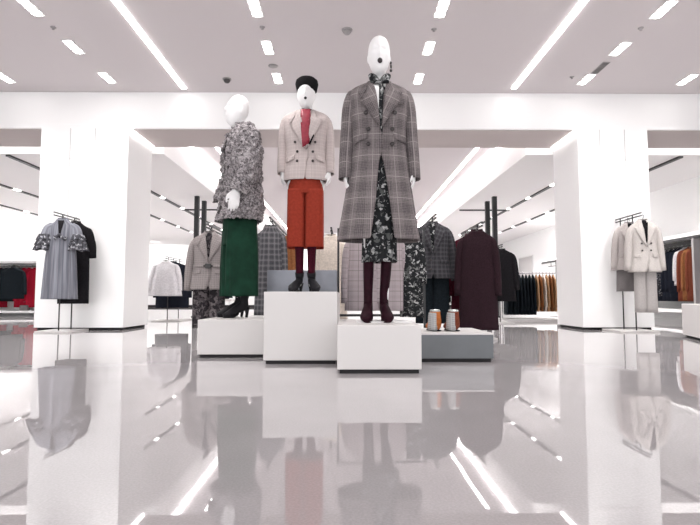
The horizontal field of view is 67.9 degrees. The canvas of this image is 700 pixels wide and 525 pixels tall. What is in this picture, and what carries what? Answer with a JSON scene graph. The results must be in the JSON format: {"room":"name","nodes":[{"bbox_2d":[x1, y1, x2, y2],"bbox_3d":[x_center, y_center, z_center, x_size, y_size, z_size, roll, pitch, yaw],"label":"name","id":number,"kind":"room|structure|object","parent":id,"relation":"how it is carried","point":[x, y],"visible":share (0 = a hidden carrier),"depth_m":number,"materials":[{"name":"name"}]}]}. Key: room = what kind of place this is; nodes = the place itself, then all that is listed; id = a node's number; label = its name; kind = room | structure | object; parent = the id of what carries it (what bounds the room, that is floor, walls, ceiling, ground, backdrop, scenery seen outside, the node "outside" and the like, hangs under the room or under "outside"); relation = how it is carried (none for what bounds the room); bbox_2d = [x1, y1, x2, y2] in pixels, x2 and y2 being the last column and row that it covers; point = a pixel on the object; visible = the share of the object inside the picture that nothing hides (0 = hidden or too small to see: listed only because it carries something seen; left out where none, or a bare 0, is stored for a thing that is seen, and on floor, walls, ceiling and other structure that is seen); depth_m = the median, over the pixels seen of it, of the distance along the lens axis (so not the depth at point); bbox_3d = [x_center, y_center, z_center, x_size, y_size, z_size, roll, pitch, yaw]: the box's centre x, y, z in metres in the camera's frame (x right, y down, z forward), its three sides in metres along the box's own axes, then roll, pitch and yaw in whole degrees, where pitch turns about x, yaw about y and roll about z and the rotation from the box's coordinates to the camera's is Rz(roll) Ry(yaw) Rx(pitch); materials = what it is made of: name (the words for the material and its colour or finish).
{"room":"clothing store","nodes":[
{"label":"clothing store","id":0,"kind":"room"},
{"bbox_2d":[0,217,37,260],"bbox_3d":[-10.226,-0.545,9.980,0.200,3.310,26.000,0,-4,0],"label":"wall","id":1,"kind":"structure","parent":0,"point":[17,239],"depth_m":15.91,"materials":[{"name":"white paint"}]},
{"bbox_2d":[34,124,151,327],"bbox_3d":[-3.683,-0.492,7.569,1.210,2.815,0.864,0,-4,0],"label":"pillar","id":2,"kind":"structure","parent":0,"point":[110,193],"depth_m":7.18,"materials":[{"name":"white paint"}]},
{"bbox_2d":[0,147,269,244],"bbox_3d":[-6.620,-1.547,15.736,7.100,0.550,14.700,0,-4,0],"label":"ceiling","id":3,"kind":"structure","parent":0,"point":[178,174],"depth_m":11.26,"materials":[{"name":"white paint"}]},
{"bbox_2d":[6,155,192,232],"bbox_3d":[-5.603,-1.404,13.500,0.068,0.030,10.120,0,-4,0],"label":"track","id":4,"kind":"object","parent":3,"relation":"attached to","point":[8,156],"visible":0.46,"depth_m":9.15,"materials":[{"name":"black metal"}]},
{"bbox_2d":[151,190,221,229],"bbox_3d":[-4.369,-1.348,14.348,0.068,0.030,10.120,0,-4,0],"label":"track","id":5,"kind":"object","parent":3,"relation":"attached to","point":[152,192],"visible":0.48,"depth_m":12.99,"materials":[{"name":"black metal"}]},
{"bbox_2d":[189,147,271,224],"bbox_3d":[-3.045,-1.792,15.730,0.050,0.058,14.600,0,-4,0],"label":"light","id":6,"kind":"object","parent":3,"relation":"attached to","point":[193,149],"visible":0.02,"depth_m":10.88,"materials":[{"name":"white plastic"}]},
{"bbox_2d":[148,233,450,304],"bbox_3d":[-1.827,0.326,23.116,16.800,3.310,0.200,0,-4,0],"label":"wall","id":7,"kind":"structure","parent":0,"point":[157,253],"depth_m":23.01,"materials":[{"name":"white paint"}]},
{"bbox_2d":[0,307,699,524],"bbox_3d":[-1.728,1.180,10.081,17.400,0.120,26.300,0,-4,0],"label":"floor","id":8,"kind":"structure","parent":0,"point":[563,425],"depth_m":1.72,"materials":[{"name":"grey tile"}]},
{"bbox_2d":[0,261,35,315],"bbox_3d":[-8.595,0.618,12.331,2.800,1.300,0.660,0,-4,0],"label":"display shelf","id":9,"kind":"object","parent":8,"relation":"on","point":[10,310],"depth_m":12.58,"materials":[{"name":"white paint"}]},
{"bbox_2d":[0,267,26,298],"bbox_3d":[-7.813,0.444,12.056,0.653,0.798,0.230,0,-4,0],"label":"jacket","id":10,"kind":"object","parent":9,"relation":"hanging from","point":[13,280],"visible":1,"depth_m":11.98,"materials":[{"name":"fabric"}]},
{"bbox_2d":[0,310,33,312],"bbox_3d":[-8.595,1.164,12.334,2.680,0.050,0.500,0,-4,0],"label":"shelf","id":11,"kind":"object","parent":9,"relation":"attached to","point":[1,311],"depth_m":12.09,"materials":[{"name":"white paint"}]},
{"bbox_2d":[25,267,35,306],"bbox_3d":[-7.430,0.564,12.353,0.492,0.998,0.065,3,-5,-36],"label":"dress","id":12,"kind":"object","parent":9,"relation":"hanging from","point":[31,274],"visible":0.38,"depth_m":12.26,"materials":[{"name":"red fabric"}]},
{"bbox_2d":[34,212,88,332],"bbox_3d":[-3.748,0.142,6.827,0.440,1.521,0.700,0,-4,0],"label":"display rack","id":13,"kind":"object","parent":8,"relation":"on","point":[58,330],"visible":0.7,"depth_m":6.66,"materials":[{"name":"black metal"}]},
{"bbox_2d":[32,214,89,298],"bbox_3d":[-3.636,-0.079,6.547,0.660,1.078,0.253,1,-4,-10],"label":"dress","id":14,"kind":"object","parent":13,"relation":"hanging from","point":[60,239],"visible":1,"depth_m":6.46,"materials":[{"name":"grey fabric"}]},
{"bbox_2d":[57,217,95,303],"bbox_3d":[-3.623,-0.029,6.838,0.536,1.138,0.177,1,-4,-12],"label":"dress","id":15,"kind":"object","parent":13,"relation":"hanging from","point":[83,257],"visible":0.45,"depth_m":6.81,"materials":[{"name":"black fabric"}]},
{"bbox_2d":[37,325,144,329],"bbox_3d":[-3.683,0.929,7.477,1.150,0.035,0.800,0,-4,0],"label":"baseboard","id":16,"kind":"structure","parent":8,"relation":"on","point":[139,326],"depth_m":7.08,"materials":[{"name":"grey"}]},
{"bbox_2d":[151,256,191,320],"bbox_3d":[-3.407,0.513,10.042,0.520,1.206,1.040,0,-4,0],"label":"display rack","id":17,"kind":"object","parent":8,"relation":"on","point":[167,318],"visible":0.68,"depth_m":9.91,"materials":[{"name":"white metal"}]},
{"bbox_2d":[148,257,181,295],"bbox_3d":[-3.405,0.259,9.596,0.615,0.718,0.314,1,-4,-12],"label":"blouse","id":18,"kind":"object","parent":17,"relation":"hanging from","point":[165,277],"visible":1,"depth_m":9.48,"materials":[{"name":"white fabric"}]},
{"bbox_2d":[153,258,191,307],"bbox_3d":[-3.377,0.391,9.921,0.714,0.938,0.236,1,-4,-12],"label":"jacket","id":19,"kind":"object","parent":17,"relation":"hanging from","point":[182,301],"visible":0.41,"depth_m":9.83,"materials":[{"name":"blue fabric"}]},
{"bbox_2d":[191,196,199,316],"bbox_3d":[-3.511,-0.145,11.859,0.140,2.759,0.140,0,-4,0],"label":"slim post","id":20,"kind":"object","parent":8,"relation":"on","point":[196,198],"visible":0.4,"depth_m":11.88,"materials":[{"name":"black metal"}]},
{"bbox_2d":[201,201,206,233],"bbox_3d":[-3.515,-0.105,12.458,0.140,2.759,0.140,0,-4,0],"label":"slim post","id":21,"kind":"object","parent":8,"relation":"on","point":[204,203],"visible":0.16,"depth_m":12.47,"materials":[{"name":"black metal"}]},
{"bbox_2d":[206,223,221,235],"bbox_3d":[-1.496,0.228,5.977,0.260,1.236,0.900,0,-4,0],"label":"display rack","id":22,"kind":"object","parent":8,"relation":"on","point":[206,223],"visible":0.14,"depth_m":5.85,"materials":[{"name":"white metal"}]},
{"bbox_2d":[184,226,221,290],"bbox_3d":[-1.517,-0.044,5.610,0.522,0.701,0.237,1,-4,-8],"label":"blazer","id":23,"kind":"object","parent":22,"relation":"hanging from","point":[202,266],"visible":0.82,"depth_m":5.51,"materials":[{"name":"grey fabric"}]},
{"bbox_2d":[192,227,224,327],"bbox_3d":[-1.520,0.154,5.615,0.345,1.096,0.130,1,-4,-8],"label":"trousers","id":24,"kind":"object","parent":22,"relation":"hanging from","point":[206,303],"visible":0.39,"depth_m":5.54,"materials":[{"name":"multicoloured fabric"}]},
{"bbox_2d":[197,316,263,357],"bbox_3d":[-0.866,0.595,4.288,0.542,0.281,0.850,0,-4,0],"label":"plinth","id":25,"kind":"object","parent":8,"relation":"on","point":[218,337],"visible":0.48,"depth_m":3.87,"materials":[{"name":"white paint"}]},
{"bbox_2d":[212,95,264,317],"bbox_3d":[-0.928,-0.482,4.391,0.414,1.895,0.712,2,-4,-28],"label":"mannequin","id":26,"kind":"object","parent":25,"relation":"on","point":[239,196],"visible":1,"depth_m":4.22},
{"bbox_2d":[269,217,286,235],"bbox_3d":[-0.839,0.235,6.422,0.440,1.281,2.140,0,-4,0],"label":"display rack","id":27,"kind":"object","parent":8,"relation":"on","point":[280,229],"visible":0.12,"depth_m":6.01,"materials":[{"name":"white metal"}]},
{"bbox_2d":[254,220,287,314],"bbox_3d":[-0.832,0.047,5.421,0.366,0.998,0.233,1,-4,-11],"label":"coat","id":28,"kind":"object","parent":27,"relation":"hanging from","point":[272,244],"visible":0.7,"depth_m":5.35,"materials":[{"name":"grey fabric"}]},
{"bbox_2d":[283,232,295,269],"bbox_3d":[-0.840,0.055,6.453,0.357,0.878,0.193,1,-4,-10],"label":"jacket","id":29,"kind":"object","parent":27,"relation":"hanging from","point":[290,252],"visible":0.18,"depth_m":6.42,"materials":[{"name":"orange fabric"}]},
{"bbox_2d":[263,292,339,363],"bbox_3d":[-0.338,0.481,4.130,0.499,0.486,1.250,0,-4,0],"label":"plinth","id":30,"kind":"object","parent":8,"relation":"on","point":[300,327],"visible":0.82,"depth_m":3.51,"materials":[{"name":"white paint"}]},
{"bbox_2d":[277,75,334,291],"bbox_3d":[-0.379,-0.667,4.465,0.492,1.885,0.302,0,-4,0],"label":"mannequin","id":31,"kind":"object","parent":30,"relation":"on","point":[306,149],"visible":1,"depth_m":4.38},
{"bbox_2d":[267,270,336,291],"bbox_3d":[-0.449,0.434,5.029,0.650,0.700,0.400,0,-4,0],"label":"plinth","id":32,"kind":"object","parent":8,"relation":"on","point":[277,280],"visible":0.3,"depth_m":4.85,"materials":[{"name":"silver metal"}]},
{"bbox_2d":[337,319,421,372],"bbox_3d":[0.170,0.540,3.478,0.498,0.283,0.830,0,-4,0],"label":"plinth","id":33,"kind":"object","parent":8,"relation":"on","point":[361,347],"visible":0.98,"depth_m":3.07,"materials":[{"name":"white paint"}]},
{"bbox_2d":[337,36,420,322],"bbox_3d":[0.195,-0.580,3.573,0.567,1.976,0.352,0,-4,-4],"label":"mannequin","id":34,"kind":"object","parent":33,"relation":"on","point":[379,161],"visible":1,"depth_m":3.47},
{"bbox_2d":[337,228,425,327],"bbox_3d":[0.304,0.225,5.049,0.865,1.120,0.440,0,-4,0],"label":"display rack","id":35,"kind":"object","parent":8,"relation":"on","point":[423,229],"visible":0.37,"depth_m":5.03,"materials":[{"name":"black metal"}]},
{"bbox_2d":[341,243,379,310],"bbox_3d":[0.116,0.058,5.053,0.410,0.818,0.175,0,-4,0],"label":"coat","id":36,"kind":"object","parent":35,"relation":"hanging from","point":[352,288],"visible":0.59,"depth_m":4.99,"materials":[{"name":"grey fabric"}]},
{"bbox_2d":[376,243,404,310],"bbox_3d":[0.401,0.058,5.055,0.358,0.818,0.170,0,-4,0],"label":"coat","id":37,"kind":"object","parent":35,"relation":"hanging from","point":[395,299],"visible":0.41,"depth_m":4.98,"materials":[{"name":"grey fabric"}]},
{"bbox_2d":[400,241,426,316],"bbox_3d":[0.601,0.088,5.056,0.287,0.878,0.172,0,-4,3],"label":"dress","id":38,"kind":"object","parent":35,"relation":"hanging from","point":[415,268],"visible":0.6,"depth_m":4.99,"materials":[{"name":"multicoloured fabric"}]},
{"bbox_2d":[424,214,436,223],"bbox_3d":[0.919,0.171,5.929,0.440,1.344,0.760,0,-4,0],"label":"display rack","id":39,"kind":"object","parent":8,"relation":"on","point":[434,215],"visible":0.11,"depth_m":5.74,"materials":[{"name":"black metal"}]},
{"bbox_2d":[416,217,449,323],"bbox_3d":[0.890,0.077,5.639,0.366,1.156,0.142,-1,-4,8],"label":"trousers","id":40,"kind":"object","parent":39,"relation":"hanging from","point":[436,289],"visible":0.38,"depth_m":5.56,"materials":[{"name":"fabric"}]},
{"bbox_2d":[418,221,455,280],"bbox_3d":[0.891,-0.151,5.635,0.550,0.701,0.231,0,-4,6],"label":"blazer","id":41,"kind":"object","parent":39,"relation":"hanging from","point":[440,246],"visible":0.7,"depth_m":5.54,"materials":[{"name":"grey fabric"}]},
{"bbox_2d":[421,328,493,361],"bbox_3d":[0.708,0.610,3.904,0.567,0.200,0.620,0,-4,0],"label":"plinth","id":42,"kind":"object","parent":8,"relation":"on","point":[466,344],"visible":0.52,"depth_m":3.60,"materials":[{"name":"grey stone"}]},
{"bbox_2d":[425,309,441,330],"bbox_3d":[0.616,0.429,3.878,0.101,0.163,0.218,0,-4,-6],"label":"boot","id":43,"kind":"object","parent":42,"relation":"on","point":[434,316],"visible":0.98,"depth_m":3.78,"materials":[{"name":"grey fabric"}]},
{"bbox_2d":[443,309,459,330],"bbox_3d":[0.750,0.429,3.879,0.101,0.163,0.218,0,-4,-6],"label":"boot","id":44,"kind":"object","parent":42,"relation":"on","point":[452,323],"visible":1,"depth_m":3.79,"materials":[{"name":"grey leather"}]},
{"bbox_2d":[461,221,497,339],"bbox_3d":[1.365,0.221,5.829,0.340,1.231,0.960,0,-4,0],"label":"display rack","id":45,"kind":"object","parent":8,"relation":"on","point":[479,223],"visible":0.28,"depth_m":5.68,"materials":[{"name":"black metal"}]},
{"bbox_2d":[449,229,470,311],"bbox_3d":[1.355,0.138,5.813,0.547,1.028,0.206,-1,-4,14],"label":"coat","id":46,"kind":"object","parent":45,"relation":"hanging from","point":[454,299],"visible":0.09,"depth_m":5.80,"materials":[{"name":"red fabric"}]},
{"bbox_2d":[454,224,501,329],"bbox_3d":[1.328,0.147,5.411,0.479,1.098,0.233,-1,-4,11],"label":"coat","id":47,"kind":"object","parent":45,"relation":"hanging from","point":[477,276],"visible":0.99,"depth_m":5.32,"materials":[{"name":"fabric"}]},
{"bbox_2d":[485,201,489,234],"bbox_3d":[3.324,-0.102,12.510,0.140,2.759,0.140,0,-4,0],"label":"slim post","id":48,"kind":"object","parent":8,"relation":"on","point":[487,203],"visible":0.22,"depth_m":12.53,"materials":[{"name":"black metal"}]},
{"bbox_2d":[492,196,499,316],"bbox_3d":[3.329,-0.141,11.911,0.140,2.759,0.140,0,-4,0],"label":"slim post","id":49,"kind":"object","parent":8,"relation":"on","point":[494,198],"visible":0.43,"depth_m":11.92,"materials":[{"name":"black metal"}]},
{"bbox_2d":[498,244,514,323],"bbox_3d":[2.550,0.388,9.144,0.440,1.336,0.940,0,-4,0],"label":"display rack","id":50,"kind":"object","parent":8,"relation":"on","point":[500,321],"visible":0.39,"depth_m":8.81,"materials":[{"name":"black metal"}]},
{"bbox_2d":[497,248,519,300],"bbox_3d":[2.553,0.182,8.748,0.574,0.938,0.230,-2,-4,24],"label":"coat","id":51,"kind":"object","parent":50,"relation":"hanging from","point":[508,261],"visible":0.55,"depth_m":8.62,"materials":[{"name":"black fabric"}]},
{"bbox_2d":[498,273,557,321],"bbox_3d":[3.475,0.645,9.756,1.400,0.905,0.640,0,-4,0],"label":"rail","id":52,"kind":"object","parent":8,"relation":"on","point":[502,318],"visible":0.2,"depth_m":9.41,"materials":[{"name":"white metal"}]},
{"bbox_2d":[518,274,523,314],"bbox_3d":[3.181,0.575,9.758,0.066,0.798,0.492,-1,-4,8],"label":"jacket","id":53,"kind":"object","parent":52,"relation":"hanging from","point":[520,291],"visible":0.58,"depth_m":9.56,"materials":[{"name":"fabric"}]},
{"bbox_2d":[521,272,526,314],"bbox_3d":[3.245,0.575,9.759,0.066,0.798,0.492,-1,-4,10],"label":"jacket","id":54,"kind":"object","parent":52,"relation":"hanging from","point":[522,276],"visible":0.66,"depth_m":9.56,"materials":[{"name":"fabric"}]},
{"bbox_2d":[524,275,529,314],"bbox_3d":[3.309,0.575,9.759,0.066,0.798,0.492,-1,-4,11],"label":"jacket","id":55,"kind":"object","parent":52,"relation":"hanging from","point":[525,278],"visible":0.71,"depth_m":9.55,"materials":[{"name":"fabric"}]},
{"bbox_2d":[528,274,532,314],"bbox_3d":[3.373,0.575,9.760,0.066,0.798,0.492,-1,-4,11],"label":"jacket","id":56,"kind":"object","parent":52,"relation":"hanging from","point":[529,276],"visible":0.76,"depth_m":9.56,"materials":[{"name":"fabric"}]},
{"bbox_2d":[531,272,536,314],"bbox_3d":[3.437,0.575,9.760,0.066,0.798,0.492,-1,-4,10],"label":"jacket","id":57,"kind":"object","parent":52,"relation":"hanging from","point":[532,276],"visible":0.62,"depth_m":9.55,"materials":[{"name":"fabric"}]},
{"bbox_2d":[535,274,539,311],"bbox_3d":[3.501,0.545,9.763,0.065,0.738,0.492,-1,-4,11],"label":"jacket","id":58,"kind":"object","parent":52,"relation":"hanging from","point":[536,276],"visible":0.71,"depth_m":9.56,"materials":[{"name":"fabric"}]},
{"bbox_2d":[538,272,543,311],"bbox_3d":[3.565,0.545,9.763,0.068,0.738,0.492,-1,-4,9],"label":"jacket","id":59,"kind":"object","parent":52,"relation":"hanging from","point":[539,276],"visible":0.7,"depth_m":9.56,"materials":[{"name":"beige fabric"}]},
{"bbox_2d":[541,274,547,311],"bbox_3d":[3.629,0.545,9.763,0.065,0.738,0.492,-1,-4,9],"label":"jacket","id":60,"kind":"object","parent":52,"relation":"hanging from","point":[542,276],"visible":0.65,"depth_m":9.56,"materials":[{"name":"beige fabric"}]},
{"bbox_2d":[545,274,550,311],"bbox_3d":[3.693,0.546,9.764,0.065,0.738,0.492,-1,-4,11],"label":"jacket","id":61,"kind":"object","parent":52,"relation":"hanging from","point":[546,276],"visible":0.62,"depth_m":9.56,"materials":[{"name":"fabric"}]},
{"bbox_2d":[548,272,553,311],"bbox_3d":[3.757,0.546,9.764,0.068,0.738,0.492,-1,-4,11],"label":"jacket","id":62,"kind":"object","parent":52,"relation":"hanging from","point":[549,276],"visible":0.58,"depth_m":9.56,"materials":[{"name":"beige fabric"}]},
{"bbox_2d":[551,274,556,311],"bbox_3d":[3.821,0.546,9.765,0.065,0.738,0.492,-1,-4,11],"label":"jacket","id":63,"kind":"object","parent":52,"relation":"hanging from","point":[553,276],"visible":0.56,"depth_m":9.58,"materials":[{"name":"fabric"}]},
{"bbox_2d":[560,325,650,329],"bbox_3d":[3.672,0.933,7.533,0.920,0.035,0.800,0,-4,0],"label":"baseboard","id":64,"kind":"structure","parent":8,"relation":"on","point":[567,326],"depth_m":7.13,"materials":[{"name":"grey"}]},
{"bbox_2d":[602,212,659,332],"bbox_3d":[3.682,0.145,6.884,0.500,1.521,0.700,0,-4,0],"label":"display rack","id":65,"kind":"object","parent":8,"relation":"on","point":[622,330],"visible":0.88,"depth_m":6.77,"materials":[{"name":"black metal"}]},
{"bbox_2d":[611,220,633,270],"bbox_3d":[3.716,-0.244,6.906,0.494,0.701,0.181,-1,-4,12],"label":"blazer","id":66,"kind":"object","parent":65,"relation":"hanging from","point":[618,239],"visible":0.46,"depth_m":6.89,"materials":[{"name":"fabric"}]},
{"bbox_2d":[616,218,633,290],"bbox_3d":[3.704,-0.106,6.913,0.331,0.976,0.114,-1,-4,12],"label":"skirt","id":67,"kind":"object","parent":65,"relation":"hanging from","point":[624,280],"visible":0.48,"depth_m":6.86,"materials":[{"name":"grey fabric"}]},
{"bbox_2d":[624,215,665,272],"bbox_3d":[3.739,-0.244,6.618,0.479,0.738,0.217,-1,-4,9],"label":"blazer","id":68,"kind":"object","parent":65,"relation":"hanging from","point":[644,250],"visible":1,"depth_m":6.54,"materials":[{"name":"fabric"}]},
{"bbox_2d":[634,216,657,312],"bbox_3d":[3.748,0.010,6.618,0.264,1.246,0.119,-1,-4,12],"label":"trousers","id":69,"kind":"object","parent":65,"relation":"hanging from","point":[645,283],"visible":0.59,"depth_m":6.55,"materials":[{"name":"grey fabric"}]},
{"bbox_2d":[682,304,699,340],"bbox_3d":[4.160,0.609,5.213,1.200,0.375,1.000,-1,-4,19],"label":"display cabinet","id":70,"kind":"object","parent":8,"relation":"on","point":[690,313],"visible":1,"depth_m":5.54,"materials":[{"name":"white wood"}]},
{"bbox_2d":[691,238,699,303],"bbox_3d":[6.414,0.316,9.299,0.530,1.500,0.060,0,-4,0],"label":"partition panel","id":71,"kind":"object","parent":8,"relation":"on","point":[695,242],"visible":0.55,"depth_m":9.29,"materials":[{"name":"grey plastic"}]},
{"bbox_3d":[-0.218,0.244,6.296,0.400,1.246,0.800,0,-4,0],"label":"display rack","id":72,"kind":"object","parent":8,"relation":"on","visible":0},
{"bbox_2d":[315,230,347,318],"bbox_3d":[-0.215,0.134,5.974,0.437,1.028,0.225,-1,-4,10],"label":"coat","id":73,"kind":"object","parent":72,"relation":"hanging from","point":[326,258],"visible":0.4,"depth_m":5.91,"materials":[{"name":"beige fabric"}]},
{"bbox_2d":[0,0,699,232],"bbox_3d":[-1.728,-2.243,10.308,17.400,0.120,26.300,0,-4,0],"label":"ceiling","id":74,"kind":"structure","parent":0,"point":[482,46],"depth_m":6.05,"materials":[{"name":"grey paint"}]},
{"bbox_2d":[16,0,44,15],"bbox_3d":[-3.158,-2.517,5.134,0.118,0.018,0.328,0,-4,0],"label":"recessed light","id":75,"kind":"object","parent":74,"relation":"in","point":[27,6],"visible":1,"depth_m":5.13,"materials":[{"name":"white plastic"}]},
{"bbox_2d":[61,40,85,53],"bbox_3d":[-3.164,-2.462,5.952,0.118,0.018,0.328,0,-4,0],"label":"recessed light","id":76,"kind":"object","parent":74,"relation":"in","point":[71,46],"visible":1,"depth_m":5.94,"materials":[{"name":"white plastic"}]},
{"bbox_2d":[112,0,185,88],"bbox_3d":[-2.257,-2.578,4.403,0.060,0.032,5.480,0,-4,0],"label":"recessed light","id":77,"kind":"object","parent":74,"relation":"in","point":[117,3],"visible":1,"depth_m":5.79,"materials":[{"name":"white plastic"}]},
{"bbox_2d":[247,0,263,16],"bbox_3d":[-0.938,-2.515,5.151,0.118,0.018,0.328,0,-4,0],"label":"recessed light","id":78,"kind":"object","parent":74,"relation":"in","point":[254,3],"visible":1,"depth_m":5.14,"materials":[{"name":"white plastic"}]},
{"bbox_2d":[260,40,274,54],"bbox_3d":[-0.945,-2.461,5.969,0.118,0.018,0.328,0,-4,0],"label":"recessed light","id":79,"kind":"object","parent":74,"relation":"in","point":[265,43],"visible":1,"depth_m":5.95,"materials":[{"name":"white plastic"}]},
{"bbox_2d":[422,41,435,54],"bbox_3d":[0.905,-2.460,5.983,0.118,0.018,0.328,0,-4,0],"label":"recessed light","id":80,"kind":"object","parent":74,"relation":"in","point":[429,44],"visible":1,"depth_m":5.96,"materials":[{"name":"white plastic"}]},
{"bbox_2d":[433,0,450,17],"bbox_3d":[0.912,-2.515,5.165,0.118,0.018,0.328,0,-4,0],"label":"recessed light","id":81,"kind":"object","parent":74,"relation":"in","point":[443,3],"visible":1,"depth_m":5.15,"materials":[{"name":"white plastic"}]},
{"bbox_2d":[416,148,478,217],"bbox_3d":[2.396,-1.787,16.323,0.060,0.032,13.300,0,-4,0],"label":"recessed light","id":82,"kind":"object","parent":74,"relation":"in","point":[475,149],"visible":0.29,"depth_m":12.42,"materials":[{"name":"white plastic"}]},
{"bbox_2d":[512,0,587,88],"bbox_3d":[2.268,-2.577,4.418,0.060,0.032,5.440,0,-4,0],"label":"recessed light","id":83,"kind":"object","parent":74,"relation":"in","point":[582,3],"visible":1,"depth_m":5.79,"materials":[{"name":"white plastic"}]},
{"bbox_2d":[608,42,632,55],"bbox_3d":[3.115,-2.459,6.000,0.118,0.018,0.328,0,-4,0],"label":"recessed light","id":84,"kind":"object","parent":74,"relation":"in","point":[622,45],"visible":1,"depth_m":5.98,"materials":[{"name":"white plastic"}]},
{"bbox_2d":[648,0,678,18],"bbox_3d":[3.122,-2.514,5.182,0.118,0.018,0.328,0,-4,0],"label":"recessed light","id":85,"kind":"object","parent":74,"relation":"in","point":[671,3],"visible":1,"depth_m":5.16,"materials":[{"name":"white plastic"}]},
{"bbox_2d":[675,74,699,84],"bbox_3d":[4.439,-2.403,6.848,0.118,0.018,0.328,0,-4,0],"label":"recessed light","id":86,"kind":"object","parent":74,"relation":"in","point":[691,76],"visible":1,"depth_m":6.82,"materials":[{"name":"white plastic"}]},
{"bbox_2d":[0,92,699,146],"bbox_3d":[-1.708,-2.095,7.703,16.800,0.520,0.880,0,-4,0],"label":"ceiling beam","id":87,"kind":"structure","parent":0,"point":[18,110],"depth_m":7.28,"materials":[{"name":"white paint"}]},
{"bbox_2d":[0,129,41,146],"bbox_3d":[-7.208,-1.833,7.657,5.800,0.008,0.848,0,-4,0],"label":"soffit","id":88,"kind":"structure","parent":87,"relation":"attached to","point":[8,137],"depth_m":7.62,"materials":[{"name":"grey paint"}]},
{"bbox_2d":[134,129,572,147],"bbox_3d":[0.052,-1.829,7.713,6.160,0.008,0.848,0,-4,0],"label":"soffit","id":89,"kind":"structure","parent":87,"relation":"attached to","point":[156,137],"depth_m":7.62,"materials":[{"name":"grey paint"}]},
{"bbox_2d":[647,130,699,147],"bbox_3d":[5.437,-1.826,7.754,2.510,0.008,0.848,0,-4,0],"label":"soffit","id":90,"kind":"structure","parent":87,"relation":"attached to","point":[655,138],"depth_m":7.72,"materials":[{"name":"grey paint"}]},
{"bbox_2d":[421,147,699,244],"bbox_3d":[4.720,-1.541,15.823,3.820,0.550,14.700,0,-4,0],"label":"ceiling","id":91,"kind":"structure","parent":0,"point":[512,175],"depth_m":11.20,"materials":[{"name":"white paint"}]},
{"bbox_2d":[418,148,500,226],"bbox_3d":[2.785,-1.789,15.775,0.050,0.058,14.600,0,-4,0],"label":"light","id":92,"kind":"object","parent":91,"relation":"attached to","point":[495,150],"visible":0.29,"depth_m":12.53,"materials":[{"name":"white"}]},
{"bbox_2d":[459,183,553,235],"bbox_3d":[4.140,-1.344,14.413,0.068,0.030,10.120,0,-4,0],"label":"track","id":93,"kind":"object","parent":91,"relation":"attached to","point":[551,185],"visible":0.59,"depth_m":12.47,"materials":[{"name":"black metal"}]},
{"bbox_2d":[499,156,682,232],"bbox_3d":[5.397,-1.399,13.584,0.068,0.030,10.120,0,-4,0],"label":"track","id":94,"kind":"object","parent":91,"relation":"attached to","point":[678,157],"visible":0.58,"depth_m":9.37,"materials":[{"name":"black metal"}]},
{"bbox_2d":[499,176,699,318],"bbox_3d":[6.773,-0.537,10.110,0.200,3.310,26.000,0,-4,0],"label":"wall","id":95,"kind":"structure","parent":0,"point":[675,209],"depth_m":11.06,"materials":[{"name":"white paint"}]},
{"bbox_2d":[519,255,532,277],"bbox_3d":[6.577,0.190,19.481,0.028,0.840,1.500,0,-4,0],"label":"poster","id":96,"kind":"object","parent":95,"relation":"attached to","point":[525,263],"visible":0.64,"depth_m":19.34,"materials":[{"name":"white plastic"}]},
{"bbox_2d":[541,231,699,312],"bbox_3d":[6.416,0.372,12.252,0.479,1.460,8.800,0,-4,0],"label":"wall ledge","id":97,"kind":"object","parent":95,"relation":"attached to","point":[673,242],"visible":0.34,"depth_m":10.33,"materials":[{"name":"white paint"}]},
{"bbox_2d":[660,249,673,300],"bbox_3d":[6.421,0.223,10.288,0.492,1.078,0.065,-2,-4,25],"label":"jacket","id":98,"kind":"object","parent":97,"relation":"hanging from","point":[670,250],"visible":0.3,"depth_m":10.34,"materials":[{"name":"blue fabric"}]},
{"bbox_2d":[658,308,681,312],"bbox_3d":[6.416,1.070,12.206,0.479,0.060,8.800,0,-4,0],"label":"shelf","id":99,"kind":"object","parent":97,"relation":"attached to","point":[659,309],"depth_m":10.17,"materials":[{"name":"white paint"}]},
{"bbox_2d":[664,246,678,300],"bbox_3d":[6.422,0.214,10.158,0.492,1.078,0.065,-2,-4,24],"label":"jacket","id":100,"kind":"object","parent":97,"relation":"hanging from","point":[666,277],"visible":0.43,"depth_m":10.22,"materials":[{"name":"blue fabric"}]},
{"bbox_2d":[668,245,681,300],"bbox_3d":[6.423,0.205,10.028,0.492,1.078,0.065,-2,-4,24],"label":"jacket","id":101,"kind":"object","parent":97,"relation":"hanging from","point":[672,289],"visible":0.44,"depth_m":10.08,"materials":[{"name":"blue fabric"}]},
{"bbox_2d":[672,247,686,285],"bbox_3d":[6.424,0.047,9.909,0.492,0.778,0.065,-2,-4,25],"label":"shirt","id":102,"kind":"object","parent":97,"relation":"hanging from","point":[683,248],"visible":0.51,"depth_m":9.98,"materials":[{"name":"white fabric"}]},
{"bbox_2d":[676,247,690,300],"bbox_3d":[6.425,0.188,9.768,0.512,1.078,0.069,-2,-4,24],"label":"coat","id":103,"kind":"object","parent":97,"relation":"hanging from","point":[678,260],"visible":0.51,"depth_m":9.83,"materials":[{"name":"brown fabric"}]},
{"bbox_2d":[681,248,691,299],"bbox_3d":[6.426,0.170,9.640,0.512,1.058,0.065,-2,-4,24],"label":"coat","id":104,"kind":"object","parent":97,"relation":"hanging from","point":[683,284],"visible":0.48,"depth_m":9.71,"materials":[{"name":"brown fabric"}]},
{"bbox_2d":[685,249,693,300],"bbox_3d":[6.427,0.171,9.509,0.512,1.078,0.069,-2,-4,26],"label":"coat","id":105,"kind":"object","parent":97,"relation":"hanging from","point":[688,258],"visible":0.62,"depth_m":9.57,"materials":[{"name":"brown fabric"}]},
{"bbox_2d":[553,125,654,326],"bbox_3d":[3.672,-0.489,7.625,0.980,2.815,0.864,0,-4,0],"label":"pillar","id":106,"kind":"structure","parent":0,"point":[590,182],"depth_m":7.24,"materials":[{"name":"white paint"}]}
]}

